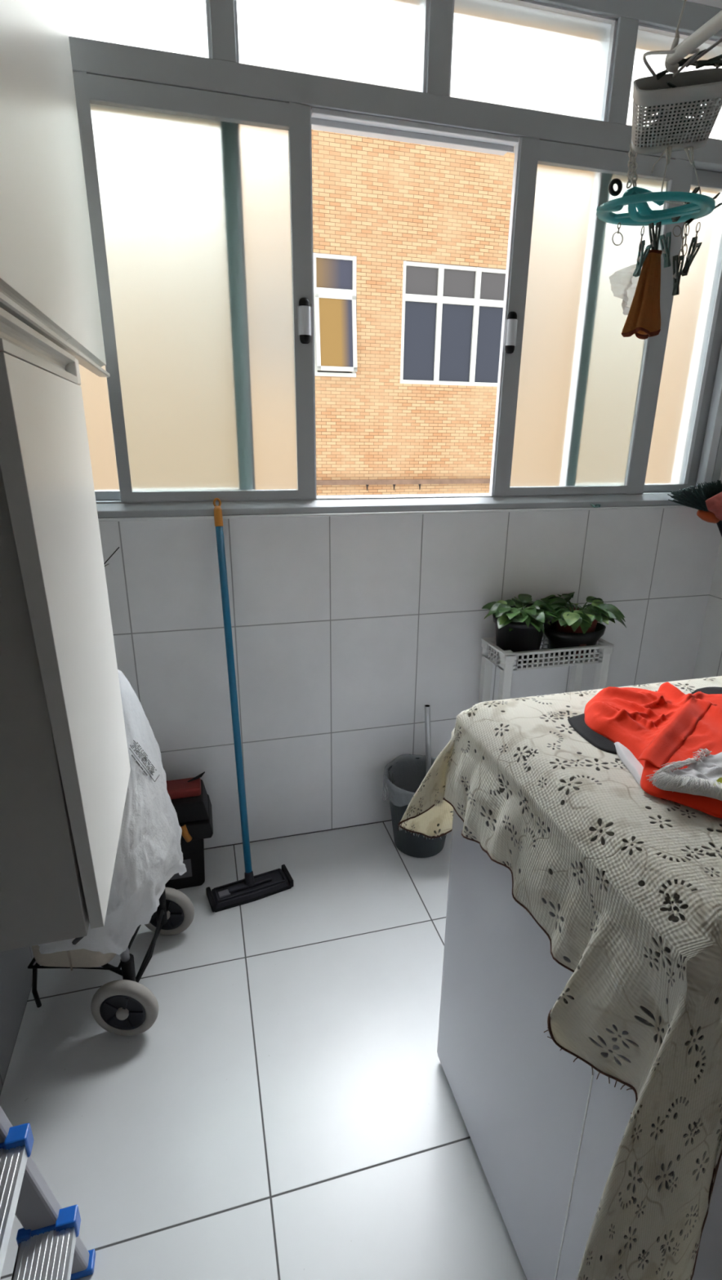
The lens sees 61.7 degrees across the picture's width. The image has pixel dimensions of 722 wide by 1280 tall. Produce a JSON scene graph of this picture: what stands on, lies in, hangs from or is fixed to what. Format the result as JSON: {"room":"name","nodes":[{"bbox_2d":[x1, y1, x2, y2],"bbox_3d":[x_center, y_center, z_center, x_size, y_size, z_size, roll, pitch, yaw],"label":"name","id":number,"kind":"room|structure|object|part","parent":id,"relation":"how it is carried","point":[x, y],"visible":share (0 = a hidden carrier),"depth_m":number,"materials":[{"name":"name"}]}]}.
{"room":"laundry room","nodes":[
{"label":"laundry room","id":0,"kind":"room"},
{"bbox_2d":[0,946,36,1093],"bbox_3d":[-0.675,0.029,0.170,0.120,2.800,3.640,-4,19,-14],"label":"wall","id":1,"kind":"structure","parent":0,"point":[15,978],"depth_m":1.55,"materials":[{"name":"grey tile"}]},
{"bbox_2d":[0,0,110,377],"bbox_3d":[-0.562,-0.885,0.413,0.352,1.111,2.195,-4,19,-14],"label":"upper cabinet","id":2,"kind":"object","parent":1,"relation":"attached to","point":[48,282],"visible":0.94,"depth_m":1.02,"materials":[{"name":"laminate"}]},
{"bbox_3d":[-0.345,-0.307,0.397,0.026,0.030,1.694,-4,19,-14],"label":"handle rail","id":3,"kind":"part","parent":2,"relation":"part of","materials":[{"name":"silver metal"}]},
{"bbox_3d":[-0.628,-0.648,1.402,0.026,0.030,0.499,-4,19,-14],"label":"handle rail","id":4,"kind":"part","parent":2,"relation":"part of","materials":[{"name":"silver metal"}]},
{"bbox_2d":[0,306,130,951],"bbox_3d":[-0.656,-0.011,1.041,0.350,0.932,0.545,-4,19,-14],"label":"upper cabinet","id":5,"kind":"object","parent":1,"relation":"attached to","point":[64,763],"visible":1,"depth_m":0.93,"materials":[{"name":"laminate"}]},
{"bbox_3d":[-0.489,-0.435,0.919,0.024,0.047,0.500,-4,19,-14],"label":"handle rail","id":6,"kind":"part","parent":5,"relation":"part of","materials":[{"name":"silver metal"}]},
{"bbox_3d":[-0.559,-0.519,1.167,0.024,0.047,0.041,-4,19,-14],"label":"rail","id":7,"kind":"part","parent":5,"relation":"part of","materials":[{"name":"metal"}]},
{"bbox_2d":[0,821,526,1279],"bbox_3d":[0.628,1.306,0.959,2.800,0.100,3.620,-4,19,-14],"label":"floor","id":8,"kind":"structure","parent":0,"point":[287,1109],"depth_m":1.44,"materials":[{"name":"tile"}]},
{"bbox_2d":[0,1106,95,1279],"bbox_3d":[-0.561,0.794,0.755,0.246,0.980,0.473,-4,19,-14],"label":"step ladder","id":9,"kind":"object","parent":8,"relation":"on","point":[51,1246],"visible":1,"depth_m":1.03,"materials":[{"name":"grey metal"}]},
{"bbox_2d":[27,887,194,1035],"bbox_3d":[-0.701,0.644,1.633,0.367,0.700,0.383,1,19,1],"label":"shopping trolley","id":10,"kind":"object","parent":8,"relation":"on","point":[125,1006],"visible":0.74,"depth_m":1.55,"materials":[{"name":"black metal"}]},
{"bbox_2d":[38,669,186,955],"bbox_3d":[-0.677,0.417,1.557,0.362,0.695,0.424,2,19,4],"label":"plastic bag","id":11,"kind":"object","parent":10,"relation":"on","point":[148,854],"visible":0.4,"depth_m":1.50,"materials":[{"name":"white plastic"}]},
{"bbox_2d":[164,777,213,889],"bbox_3d":[-0.651,0.668,2.083,0.276,0.368,0.198,-4,19,-14],"label":"toolbox","id":12,"kind":"object","parent":8,"relation":"on","point":[192,804],"visible":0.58,"depth_m":2.03,"materials":[{"name":"black plastic"}]},
{"bbox_3d":[-0.621,0.782,2.057,0.085,0.070,0.005,-4,19,-14],"label":"label plate","id":13,"kind":"part","parent":12,"relation":"part of","materials":[{"name":"grey plastic"}]},
{"bbox_3d":[-0.642,0.506,2.040,0.197,0.033,0.080,-4,19,-14],"label":"lid handle","id":14,"kind":"part","parent":12,"relation":"part of","materials":[{"name":"red plastic"}]},
{"bbox_3d":[-0.650,0.557,2.055,0.250,0.073,0.150,-4,19,-14],"label":"lid","id":15,"kind":"part","parent":12,"relation":"part of","materials":[{"name":"black plastic"}]},
{"bbox_2d":[178,794,213,842],"bbox_3d":[-0.653,0.621,2.076,0.276,0.062,0.180,-4,19,-14],"label":"tray","id":16,"kind":"object","parent":12,"relation":"on","point":[196,829],"depth_m":2.02,"materials":[{"name":"black plastic"}]},
{"bbox_2d":[187,771,204,782],"bbox_3d":[-0.561,0.468,2.062,0.060,0.024,0.016,-14,23,-37],"label":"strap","id":17,"kind":"object","parent":12,"relation":"on","point":[202,773],"visible":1,"depth_m":2.06,"materials":[{"name":"black fabric"}]},
{"bbox_2d":[205,497,293,912],"bbox_3d":[-0.418,0.220,1.957,0.282,1.303,0.303,-8,21,-25],"label":"squeegee","id":18,"kind":"object","parent":8,"relation":"on","point":[252,888],"visible":1,"depth_m":2.01,"materials":[{"name":"blue plastic"}]},
{"bbox_3d":[-0.414,0.227,1.984,0.024,1.176,0.247,-6,20,-18],"label":"handle","id":19,"kind":"part","parent":18,"relation":"part of","materials":[{"name":"blue metal"}]},
{"bbox_2d":[227,871,271,893],"bbox_3d":[-0.382,0.818,2.068,0.150,0.055,0.038,-9,21,-26],"label":"socket","id":20,"kind":"object","parent":18,"relation":"attached to","point":[261,883],"depth_m":2.06,"materials":[{"name":"grey plastic"}]},
{"bbox_2d":[384,756,446,857],"bbox_3d":[0.226,0.643,2.291,0.278,0.300,0.278,-4,19,-14],"label":"bucket","id":21,"kind":"object","parent":8,"relation":"on","point":[403,777],"visible":0.45,"depth_m":2.25,"materials":[{"name":"plastic"}]},
{"bbox_2d":[424,704,431,773],"bbox_3d":[0.257,0.494,2.300,0.058,0.538,0.022,-4,19,-14],"label":"metal pole","id":22,"kind":"object","parent":21,"relation":"in","point":[427,708],"visible":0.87,"depth_m":2.25,"materials":[{"name":"grey metal"}]},
{"bbox_2d":[478,633,613,702],"bbox_3d":[0.683,0.373,2.356,0.439,0.778,0.188,-4,19,-14],"label":"plant stand","id":23,"kind":"object","parent":8,"relation":"on","point":[507,661],"visible":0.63,"depth_m":2.19,"materials":[{"name":"white plastic"}]},
{"bbox_3d":[0.473,0.365,2.375,0.040,0.778,0.040,-4,19,-14],"label":"leg","id":24,"kind":"part","parent":23,"relation":"part of","materials":[{"name":"white plastic"}]},
{"bbox_3d":[0.511,0.411,2.240,0.040,0.778,0.040,-4,19,-14],"label":"leg","id":25,"kind":"part","parent":23,"relation":"part of","materials":[{"name":"white plastic"}]},
{"bbox_2d":[481,593,557,666],"bbox_3d":[0.578,-0.032,2.180,0.275,0.224,0.259,-4,19,-14],"label":"potted plant","id":26,"kind":"object","parent":23,"relation":"on","point":[517,628],"visible":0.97,"depth_m":2.12,"materials":[{"name":"green plant"}]},
{"bbox_3d":[0.572,-0.011,2.195,0.196,0.166,0.196,-4,19,-14],"label":"pot","id":27,"kind":"part","parent":26,"relation":"part of","materials":[{"name":"black plastic"}]},
{"bbox_2d":[480,633,613,671],"bbox_3d":[0.686,0.037,2.243,0.439,0.067,0.188,-4,19,-14],"label":"tray","id":28,"kind":"object","parent":23,"relation":"on","point":[507,661],"depth_m":2.17,"materials":[{"name":"white plastic"}]},
{"bbox_3d":[0.855,0.336,2.472,0.040,0.778,0.040,-4,19,-14],"label":"leg","id":29,"kind":"part","parent":23,"relation":"part of","materials":[{"name":"white plastic"}]},
{"bbox_2d":[533,591,626,659],"bbox_3d":[0.798,-0.041,2.230,0.334,0.213,0.276,-4,19,-14],"label":"potted plant","id":30,"kind":"object","parent":23,"relation":"on","point":[575,626],"visible":0.86,"depth_m":2.18,"materials":[{"name":"green plant"}]},
{"bbox_3d":[0.792,-0.024,2.252,0.168,0.160,0.168,-4,19,-14],"label":"pot","id":31,"kind":"part","parent":30,"relation":"part of","materials":[{"name":"plastic"}]},
{"bbox_3d":[0.893,0.382,2.337,0.040,0.778,0.040,-4,19,-14],"label":"leg","id":32,"kind":"part","parent":23,"relation":"part of","materials":[{"name":"white plastic"}]},
{"bbox_2d":[436,808,721,1279],"bbox_3d":[0.609,0.660,1.167,0.699,0.992,0.637,-4,19,-14],"label":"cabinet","id":33,"kind":"object","parent":8,"relation":"on","point":[545,1134],"visible":0.38,"depth_m":1.06,"materials":[{"name":"white metal"}]},
{"bbox_2d":[397,675,721,1279],"bbox_3d":[0.557,0.508,1.081,0.820,0.659,0.760,-4,19,-14],"label":"tablecloth","id":34,"kind":"object","parent":33,"relation":"on","point":[623,882],"visible":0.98,"depth_m":0.76,"materials":[{"name":"beige fabric"}]},
{"bbox_2d":[613,742,643,785],"bbox_3d":[0.458,0.194,0.957,0.080,0.012,0.157,2,19,3],"label":"garment","id":35,"kind":"object","parent":34,"relation":"on","point":[625,756],"visible":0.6,"depth_m":0.95,"materials":[{"name":"fabric"}]},
{"bbox_2d":[567,686,721,754],"bbox_3d":[0.620,0.151,1.095,0.481,0.009,0.242,-8,20,-23],"label":"garment","id":36,"kind":"object","parent":34,"relation":"on","point":[577,722],"visible":0.16,"depth_m":1.06,"materials":[{"name":"fabric"}]},
{"bbox_2d":[583,681,721,818],"bbox_3d":[0.541,0.144,1.043,0.309,0.043,0.479,11,21,29],"label":"shirt","id":37,"kind":"object","parent":34,"relation":"on","point":[666,725],"visible":0.95,"depth_m":1.03,"materials":[{"name":"fabric"}]},
{"bbox_2d":[645,748,721,800],"bbox_3d":[0.509,0.189,0.891,0.160,0.024,0.176,9,20,24],"label":"cloth","id":38,"kind":"object","parent":37,"relation":"on","point":[703,776],"visible":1,"depth_m":0.86,"materials":[{"name":"fabric"}]},
{"bbox_2d":[712,777,721,786],"bbox_3d":[0.522,0.204,0.840,0.067,0.008,0.043,-4,19,-14],"label":"print","id":39,"kind":"object","parent":38,"relation":"on","point":[717,781],"depth_m":0.85},
{"bbox_3d":[0.690,0.791,0.890,0.674,0.862,0.005,-4,19,-14],"label":"panel","id":40,"kind":"part","parent":33,"relation":"part of","materials":[{"name":"white metal"}]},
{"bbox_2d":[666,480,721,536],"bbox_3d":[1.405,0.158,2.109,0.314,1.344,0.871,-5,19,-17],"label":"broom","id":41,"kind":"object","parent":8,"relation":"on","point":[695,498],"visible":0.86,"depth_m":2.27,"materials":[{"name":"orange plastic"}]},
{"bbox_2d":[705,491,721,520],"bbox_3d":[1.349,-0.498,2.263,0.134,0.118,0.037,-4,19,-14],"label":"rag","id":42,"kind":"object","parent":41,"relation":"hanging from","point":[713,504],"visible":1,"depth_m":2.25,"materials":[{"name":"red fabric"}]},
{"bbox_3d":[1.524,0.220,2.156,0.020,1.198,0.847,-7,20,-20],"label":"handle","id":43,"kind":"part","parent":41,"relation":"part of","materials":[{"name":"grey plastic"}]},
{"bbox_2d":[98,0,721,848],"bbox_3d":[0.190,-0.613,2.102,2.600,2.800,0.130,-4,19,-14],"label":"wall","id":44,"kind":"structure","parent":0,"point":[344,628],"depth_m":2.21,"materials":[{"name":"tile"}]},
{"bbox_2d":[103,546,119,566],"bbox_3d":[-0.894,-0.155,1.853,0.316,0.249,0.015,-4,19,-14],"label":"wire","id":45,"kind":"object","parent":44,"relation":"attached to","point":[118,547],"visible":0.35,"depth_m":1.86,"materials":[{"name":"black plastic"}]},
{"bbox_2d":[204,819,391,849],"bbox_3d":[0.193,0.732,2.489,2.600,0.004,0.003,-4,19,-14],"label":"trim","id":46,"kind":"structure","parent":44,"relation":"attached to","point":[390,820],"depth_m":2.38,"materials":[{"name":"tile"}]},
{"bbox_2d":[64,0,721,518],"bbox_3d":[0.205,-1.168,1.895,2.465,1.492,0.136,-4,19,-14],"label":"window","id":47,"kind":"structure","parent":44,"relation":"in","point":[197,118],"depth_m":1.80,"materials":[{"name":"paint"}]},
{"bbox_3d":[-0.644,-0.932,1.738,0.542,0.986,0.004,-4,19,-14],"label":"pane","id":48,"kind":"part","parent":47,"relation":"part of","materials":[{"name":"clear glass"}]},
{"bbox_3d":[-0.639,-0.942,1.744,0.605,1.054,0.026,-4,19,-14],"label":"fixed sash","id":49,"kind":"part","parent":47,"relation":"part of","materials":[{"name":"paint"}]},
{"bbox_2d":[64,0,212,58],"bbox_3d":[-0.654,-1.617,1.486,0.543,0.256,0.038,-4,19,-14],"label":"light","id":50,"kind":"object","parent":47,"relation":"on","point":[177,26],"depth_m":1.53,"materials":[{"name":"glass"}]},
{"bbox_3d":[-0.438,-0.943,1.754,0.600,1.054,0.027,-4,19,-14],"label":"sliding sash","id":51,"kind":"part","parent":47,"relation":"part of","materials":[{"name":"glass"}]},
{"bbox_3d":[-0.450,-0.933,1.763,0.522,0.976,0.004,-4,19,-14],"label":"pane","id":52,"kind":"part","parent":47,"relation":"part of","materials":[{"name":"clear glass"}]},
{"bbox_3d":[-0.168,-0.955,1.809,0.032,0.124,0.032,11,21,28],"label":"handle","id":53,"kind":"part","parent":47,"relation":"part of","materials":[{"name":"metal"}]},
{"bbox_2d":[233,0,428,92],"bbox_3d":[-0.076,-1.661,1.634,0.530,0.256,0.038,-4,19,-14],"label":"light","id":54,"kind":"object","parent":47,"relation":"on","point":[380,42],"depth_m":1.64,"materials":[{"name":"glass"}]},
{"bbox_3d":[0.491,-1.006,1.978,0.032,0.124,0.032,11,21,28],"label":"handle","id":55,"kind":"part","parent":47,"relation":"part of","materials":[{"name":"metal"}]},
{"bbox_2d":[448,0,617,120],"bbox_3d":[0.499,-1.705,1.781,0.526,0.256,0.038,-4,19,-14],"label":"light","id":56,"kind":"object","parent":47,"relation":"on","point":[559,57],"depth_m":1.77,"materials":[{"name":"glass"}]},
{"bbox_3d":[0.763,-1.026,2.073,0.503,0.976,0.004,-4,19,-14],"label":"pane","id":57,"kind":"part","parent":47,"relation":"part of","materials":[{"name":"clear glass"}]},
{"bbox_3d":[0.773,-1.036,2.063,0.623,1.054,0.027,-4,19,-14],"label":"sliding sash","id":58,"kind":"part","parent":47,"relation":"part of","materials":[{"name":"paint"}]},
{"bbox_2d":[626,22,721,139],"bbox_3d":[1.092,-1.750,1.933,0.572,0.256,0.038,-4,19,-14],"label":"light","id":59,"kind":"object","parent":47,"relation":"on","point":[646,37],"depth_m":1.86,"materials":[{"name":"glass"}]},
{"bbox_3d":[1.062,-1.072,2.178,0.610,1.054,0.026,-4,19,-14],"label":"fixed sash","id":60,"kind":"part","parent":47,"relation":"part of","materials":[{"name":"glass"}]},
{"bbox_3d":[1.034,-1.060,2.167,0.500,0.986,0.004,-4,19,-14],"label":"pane","id":61,"kind":"part","parent":47,"relation":"part of","materials":[{"name":"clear glass"}]},
{"bbox_2d":[97,505,689,521],"bbox_3d":[0.193,-0.459,2.138,2.600,0.009,0.162,-4,19,-14],"label":"trim","id":62,"kind":"structure","parent":44,"relation":"attached to","point":[155,518],"depth_m":2.03,"materials":[{"name":"grey metal"}]},
{"bbox_2d":[590,503,599,507],"bbox_3d":[0.865,-0.496,2.231,0.042,0.016,0.008,-4,19,-14],"label":"peg","id":63,"kind":"object","parent":62,"relation":"on","point":[596,504],"visible":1,"depth_m":2.23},
{"bbox_2d":[692,536,721,679],"bbox_3d":[1.953,-0.171,0.841,0.120,2.800,3.640,-4,19,-14],"label":"wall","id":64,"kind":"structure","parent":0,"point":[708,664],"depth_m":2.52,"materials":[{"name":"tile"}]},
{"label":"outside","id":65,"kind":"structure","parent":0,"visible":0},
{"bbox_2d":[317,370,349,373],"bbox_3d":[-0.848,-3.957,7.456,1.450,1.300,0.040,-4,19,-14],"label":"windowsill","id":66,"kind":"structure","parent":65,"point":[317,371],"depth_m":7.74,"materials":[{"name":"white stone"}]},
{"bbox_3d":[0.652,-1.445,0.043,2.800,0.100,3.640,-4,19,-14],"label":"ceiling","id":67,"kind":"structure","parent":0,"visible":0},
{"bbox_2d":[664,0,721,72],"bbox_3d":[0.601,-1.112,0.425,0.160,0.775,0.960,-4,19,-14],"label":"drying rack","id":68,"kind":"object","parent":67,"relation":"hanging from","point":[713,24],"visible":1,"depth_m":0.89,"materials":[{"name":"white plastic"}]},
{"bbox_2d":[595,142,715,263],"bbox_3d":[0.483,-0.726,0.982,0.185,0.192,0.178,-4,19,-14],"label":"hanger","id":69,"kind":"object","parent":68,"relation":"hanging from","point":[701,205],"visible":1,"depth_m":0.97,"materials":[{"name":"teal plastic"}]},
{"bbox_3d":[0.408,-0.703,0.972,0.026,0.027,0.061,-4,19,-14],"label":"arm","id":70,"kind":"part","parent":69,"relation":"part of","materials":[{"name":"teal plastic"}]},
{"bbox_2d":[608,263,642,315],"bbox_3d":[0.477,-0.605,1.044,0.096,0.078,0.050,-4,19,-14],"label":"rag","id":71,"kind":"object","parent":69,"relation":"hanging from","point":[623,283],"visible":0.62,"depth_m":1.03,"materials":[{"name":"white fabric"}]},
{"bbox_3d":[0.439,-0.775,0.985,0.009,0.102,0.122,6,19,17],"label":"hanging chain","id":72,"kind":"part","parent":69,"relation":"part of","materials":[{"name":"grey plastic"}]},
{"bbox_3d":[0.445,-0.770,0.984,0.008,0.096,0.111,6,19,15],"label":"hanging chain","id":73,"kind":"part","parent":69,"relation":"part of","materials":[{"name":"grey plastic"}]},
{"bbox_3d":[0.463,-0.663,0.998,0.004,0.038,0.004,-4,19,-14],"label":"short chain","id":74,"kind":"part","parent":69,"relation":"part of","materials":[{"name":"plastic"}]},
{"bbox_2d":[621,248,662,339],"bbox_3d":[0.488,-0.589,1.030,0.066,0.132,0.036,-10,22,-30],"label":"cloth","id":75,"kind":"object","parent":69,"relation":"hanging from","point":[642,320],"visible":1,"depth_m":1.03,"materials":[{"name":"brown fabric"}]},
{"bbox_2d":[632,240,651,276],"bbox_3d":[0.470,-0.637,1.010,0.026,0.052,0.010,-7,20,-22],"label":"clothespin","id":76,"kind":"object","parent":69,"relation":"hanging from","point":[641,258],"visible":1,"depth_m":1.01,"materials":[{"name":"plastic"}]},
{"bbox_3d":[0.487,-0.718,1.018,0.124,0.011,0.042,4,19,9],"label":"arm","id":77,"kind":"part","parent":69,"relation":"part of","materials":[{"name":"teal plastic"}]},
{"bbox_3d":[0.454,-0.704,0.960,0.062,0.018,0.016,-4,19,-14],"label":"arm","id":78,"kind":"part","parent":69,"relation":"part of","materials":[{"name":"teal plastic"}]},
{"bbox_2d":[648,221,661,249],"bbox_3d":[0.486,-0.661,1.006,0.024,0.060,0.010,-6,20,-20],"label":"clothespin","id":79,"kind":"object","parent":69,"relation":"hanging from","point":[655,242],"visible":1,"depth_m":1.00,"materials":[{"name":"plastic"}]},
{"bbox_3d":[0.483,-0.690,0.974,0.143,0.017,0.050,-4,19,-14],"label":"arm","id":80,"kind":"part","parent":69,"relation":"part of","materials":[{"name":"teal plastic"}]},
{"bbox_2d":[658,231,671,267],"bbox_3d":[0.525,-0.675,1.045,0.030,0.052,0.010,-9,21,-25],"label":"clothespin","id":81,"kind":"object","parent":69,"relation":"hanging from","point":[665,251],"visible":0.98,"depth_m":1.04,"materials":[{"name":"plastic"}]},
{"bbox_3d":[0.485,-0.702,0.969,0.127,0.027,0.055,2,19,6],"label":"arm","id":82,"kind":"part","parent":69,"relation":"part of","materials":[{"name":"teal plastic"}]},
{"bbox_3d":[0.497,-0.744,0.970,0.013,0.096,0.074,-3,19,-10],"label":"cord","id":83,"kind":"part","parent":69,"relation":"part of","materials":[{"name":"grey plastic"}]},
{"bbox_2d":[671,254,684,295],"bbox_3d":[0.537,-0.624,1.033,0.020,0.060,0.010,-9,21,-25],"label":"clothespin","id":84,"kind":"object","parent":69,"relation":"hanging from","point":[676,275],"visible":1,"depth_m":1.03,"materials":[{"name":"plastic"}]},
{"bbox_3d":[0.542,-0.668,1.018,0.008,0.060,0.006,-4,19,-14],"label":"short chain","id":85,"kind":"part","parent":69,"relation":"part of","materials":[{"name":"plastic"}]},
{"bbox_2d":[671,186,699,222],"bbox_3d":[0.541,-0.721,1.001,0.051,0.052,0.012,-4,19,-13],"label":"clothespin","id":86,"kind":"object","parent":69,"relation":"attached to","point":[695,189],"visible":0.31,"depth_m":1.00,"materials":[{"name":"plastic"}]},
{"bbox_3d":[0.547,-0.674,1.018,0.008,0.047,0.006,-4,19,-14],"label":"short chain","id":87,"kind":"part","parent":69,"relation":"part of","materials":[{"name":"plastic"}]},
{"bbox_2d":[680,235,702,275],"bbox_3d":[0.563,-0.653,1.031,0.035,0.059,0.010,-11,22,-30],"label":"clothespin","id":88,"kind":"object","parent":69,"relation":"hanging from","point":[689,258],"visible":1,"depth_m":1.03,"materials":[{"name":"plastic"}]},
{"bbox_3d":[0.549,-0.760,0.995,0.046,0.083,0.014,-4,19,-14],"label":"cord","id":89,"kind":"part","parent":69,"relation":"part of","materials":[{"name":"grey plastic"}]},
{"bbox_3d":[0.566,-0.683,1.020,0.007,0.041,0.005,-4,19,-14],"label":"short chain","id":90,"kind":"part","parent":69,"relation":"part of","materials":[{"name":"plastic"}]},
{"bbox_2d":[683,192,721,225],"bbox_3d":[0.574,-0.719,1.010,0.056,0.045,0.012,6,19,16],"label":"clothespin","id":91,"kind":"object","parent":69,"relation":"on","point":[688,221],"visible":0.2,"depth_m":1.00,"materials":[{"name":"plastic"}]},
{"bbox_2d":[631,40,721,154],"bbox_3d":[0.501,-0.854,0.964,0.141,0.121,0.109,3,19,6],"label":"basket","id":92,"kind":"object","parent":68,"relation":"hanging from","point":[696,85],"visible":0.98,"depth_m":0.96,"materials":[{"name":"grey plastic"}]},
{"bbox_2d":[638,131,658,146],"bbox_3d":[0.488,-0.836,0.998,0.060,0.033,0.018,6,19,17],"label":"clothespin","id":93,"kind":"object","parent":92,"relation":"in","point":[643,131],"visible":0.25,"depth_m":1.00,"materials":[{"name":"metal"}]},
{"bbox_2d":[644,113,684,139],"bbox_3d":[0.493,-0.834,0.978,0.060,0.033,0.018,7,20,17],"label":"clothespin","id":94,"kind":"object","parent":92,"relation":"in","point":[682,113],"visible":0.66,"depth_m":0.98,"materials":[{"name":"plastic"}]},
{"bbox_2d":[645,105,685,133],"bbox_3d":[0.489,-0.838,0.973,0.061,0.030,0.018,5,19,14],"label":"clothespin","id":95,"kind":"object","parent":92,"relation":"in","point":[685,105],"visible":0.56,"depth_m":0.97,"materials":[{"name":"plastic"}]},
{"bbox_2d":[647,105,659,114],"bbox_3d":[0.489,-0.863,0.966,0.061,0.030,0.018,6,19,15],"label":"clothespin","id":96,"kind":"object","parent":95,"relation":"on","point":[653,105],"visible":0.12,"depth_m":0.97,"materials":[{"name":"plastic"}]},
{"bbox_2d":[650,124,685,142],"bbox_3d":[0.503,-0.833,0.995,0.060,0.026,0.018,1,19,2],"label":"clothespin","id":97,"kind":"object","parent":92,"relation":"in","point":[651,124],"visible":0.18,"depth_m":0.99,"materials":[{"name":"plastic"}]},
{"bbox_2d":[655,56,695,79],"bbox_3d":[0.495,-0.904,0.944,0.060,0.037,0.017,9,20,23],"label":"clothespin","id":98,"kind":"object","parent":92,"relation":"in","point":[660,74],"visible":0.31,"depth_m":0.95,"materials":[{"name":"plastic"}]},
{"bbox_2d":[662,99,704,106],"bbox_3d":[0.510,-0.851,0.950,0.060,0.020,0.018,3,19,6],"label":"clothespin","id":99,"kind":"object","parent":92,"relation":"in","point":[702,100],"visible":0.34,"depth_m":0.95,"materials":[{"name":"plastic"}]},
{"bbox_2d":[671,103,700,116],"bbox_3d":[0.512,-0.845,0.963,0.060,0.023,0.018,2,19,4],"label":"clothespin","id":100,"kind":"object","parent":92,"relation":"in","point":[671,104],"visible":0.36,"depth_m":0.96,"materials":[{"name":"plastic"}]},
{"bbox_2d":[671,117,707,133],"bbox_3d":[0.528,-0.833,0.977,0.060,0.026,0.018,1,19,2],"label":"clothespin","id":101,"kind":"object","parent":92,"relation":"in","point":[677,117],"visible":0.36,"depth_m":0.97,"materials":[{"name":"plastic"}]},
{"bbox_2d":[651,111,688,130],"bbox_3d":[0.503,-0.837,0.975,0.060,0.026,0.018,1,19,2],"label":"clothespin","id":102,"kind":"object","parent":101,"relation":"on","point":[660,112],"visible":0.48,"depth_m":0.98,"materials":[{"name":"plastic"}]},
{"bbox_2d":[677,48,705,66],"bbox_3d":[0.515,-0.907,0.942,0.060,0.031,0.011,-8,20,-24],"label":"clothespin","id":103,"kind":"object","parent":92,"relation":"in","point":[682,60],"visible":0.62,"depth_m":0.94,"materials":[{"name":"plastic"}]},
{"bbox_2d":[694,53,721,68],"bbox_3d":[0.549,-0.896,0.931,0.060,0.020,0.010,3,19,8],"label":"clothespin","id":104,"kind":"object","parent":92,"relation":"in","point":[716,60],"visible":1,"depth_m":0.93,"materials":[{"name":"plastic"}]},
{"label":"clothespin","id":105,"kind":"object","parent":92,"relation":"in","visible":0},
{"label":"clothespin","id":106,"kind":"object","parent":105,"relation":"on","visible":0},
{"bbox_2d":[666,80,677,87],"bbox_3d":[0.505,-0.864,0.953,0.061,0.027,0.018,1,19,1],"label":"clothespin","id":107,"kind":"object","parent":106,"relation":"on","point":[669,84],"visible":0.03,"depth_m":0.94,"materials":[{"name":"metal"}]},
{"bbox_3d":[0.499,-1.254,0.807,0.041,0.744,0.004,-4,19,-14],"label":"cord","id":108,"kind":"part","parent":68,"relation":"part of","materials":[{"name":"white fabric"}]},
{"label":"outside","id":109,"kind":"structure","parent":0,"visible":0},
{"bbox_3d":[-8.140,-1.949,32.295,60.000,0.100,59.500,-4,19,-14],"label":"ground","id":110,"kind":"structure","parent":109,"visible":0},
{"bbox_2d":[311,128,514,495],"bbox_3d":[0.690,-1.480,10.015,18.000,13.400,3.109,-4,19,-14],"label":"brick building","id":111,"kind":"structure","parent":110,"relation":"on","point":[410,240],"depth_m":7.53,"materials":[{"name":"brick"}]},
{"bbox_3d":[-0.794,-4.333,7.103,1.425,0.320,0.010,-4,19,-14],"label":"pane","id":112,"kind":"part","parent":111,"relation":"part of","materials":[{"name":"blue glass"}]},
{"bbox_3d":[-0.301,-3.728,7.341,0.425,0.771,0.093,-4,19,-14],"label":"pane","id":113,"kind":"part","parent":111,"relation":"part of","materials":[{"name":"yellow glass"}]},
{"bbox_3d":[1.234,-3.842,7.840,1.445,0.905,0.010,-4,19,-14],"label":"pane","id":114,"kind":"part","parent":111,"relation":"part of","materials":[{"name":"blue glass"}]},
{"bbox_3d":[1.240,-4.486,7.623,1.445,0.315,0.010,-4,19,-14],"label":"pane","id":115,"kind":"part","parent":111,"relation":"part of","materials":[{"name":"grey glass"}]}
]}

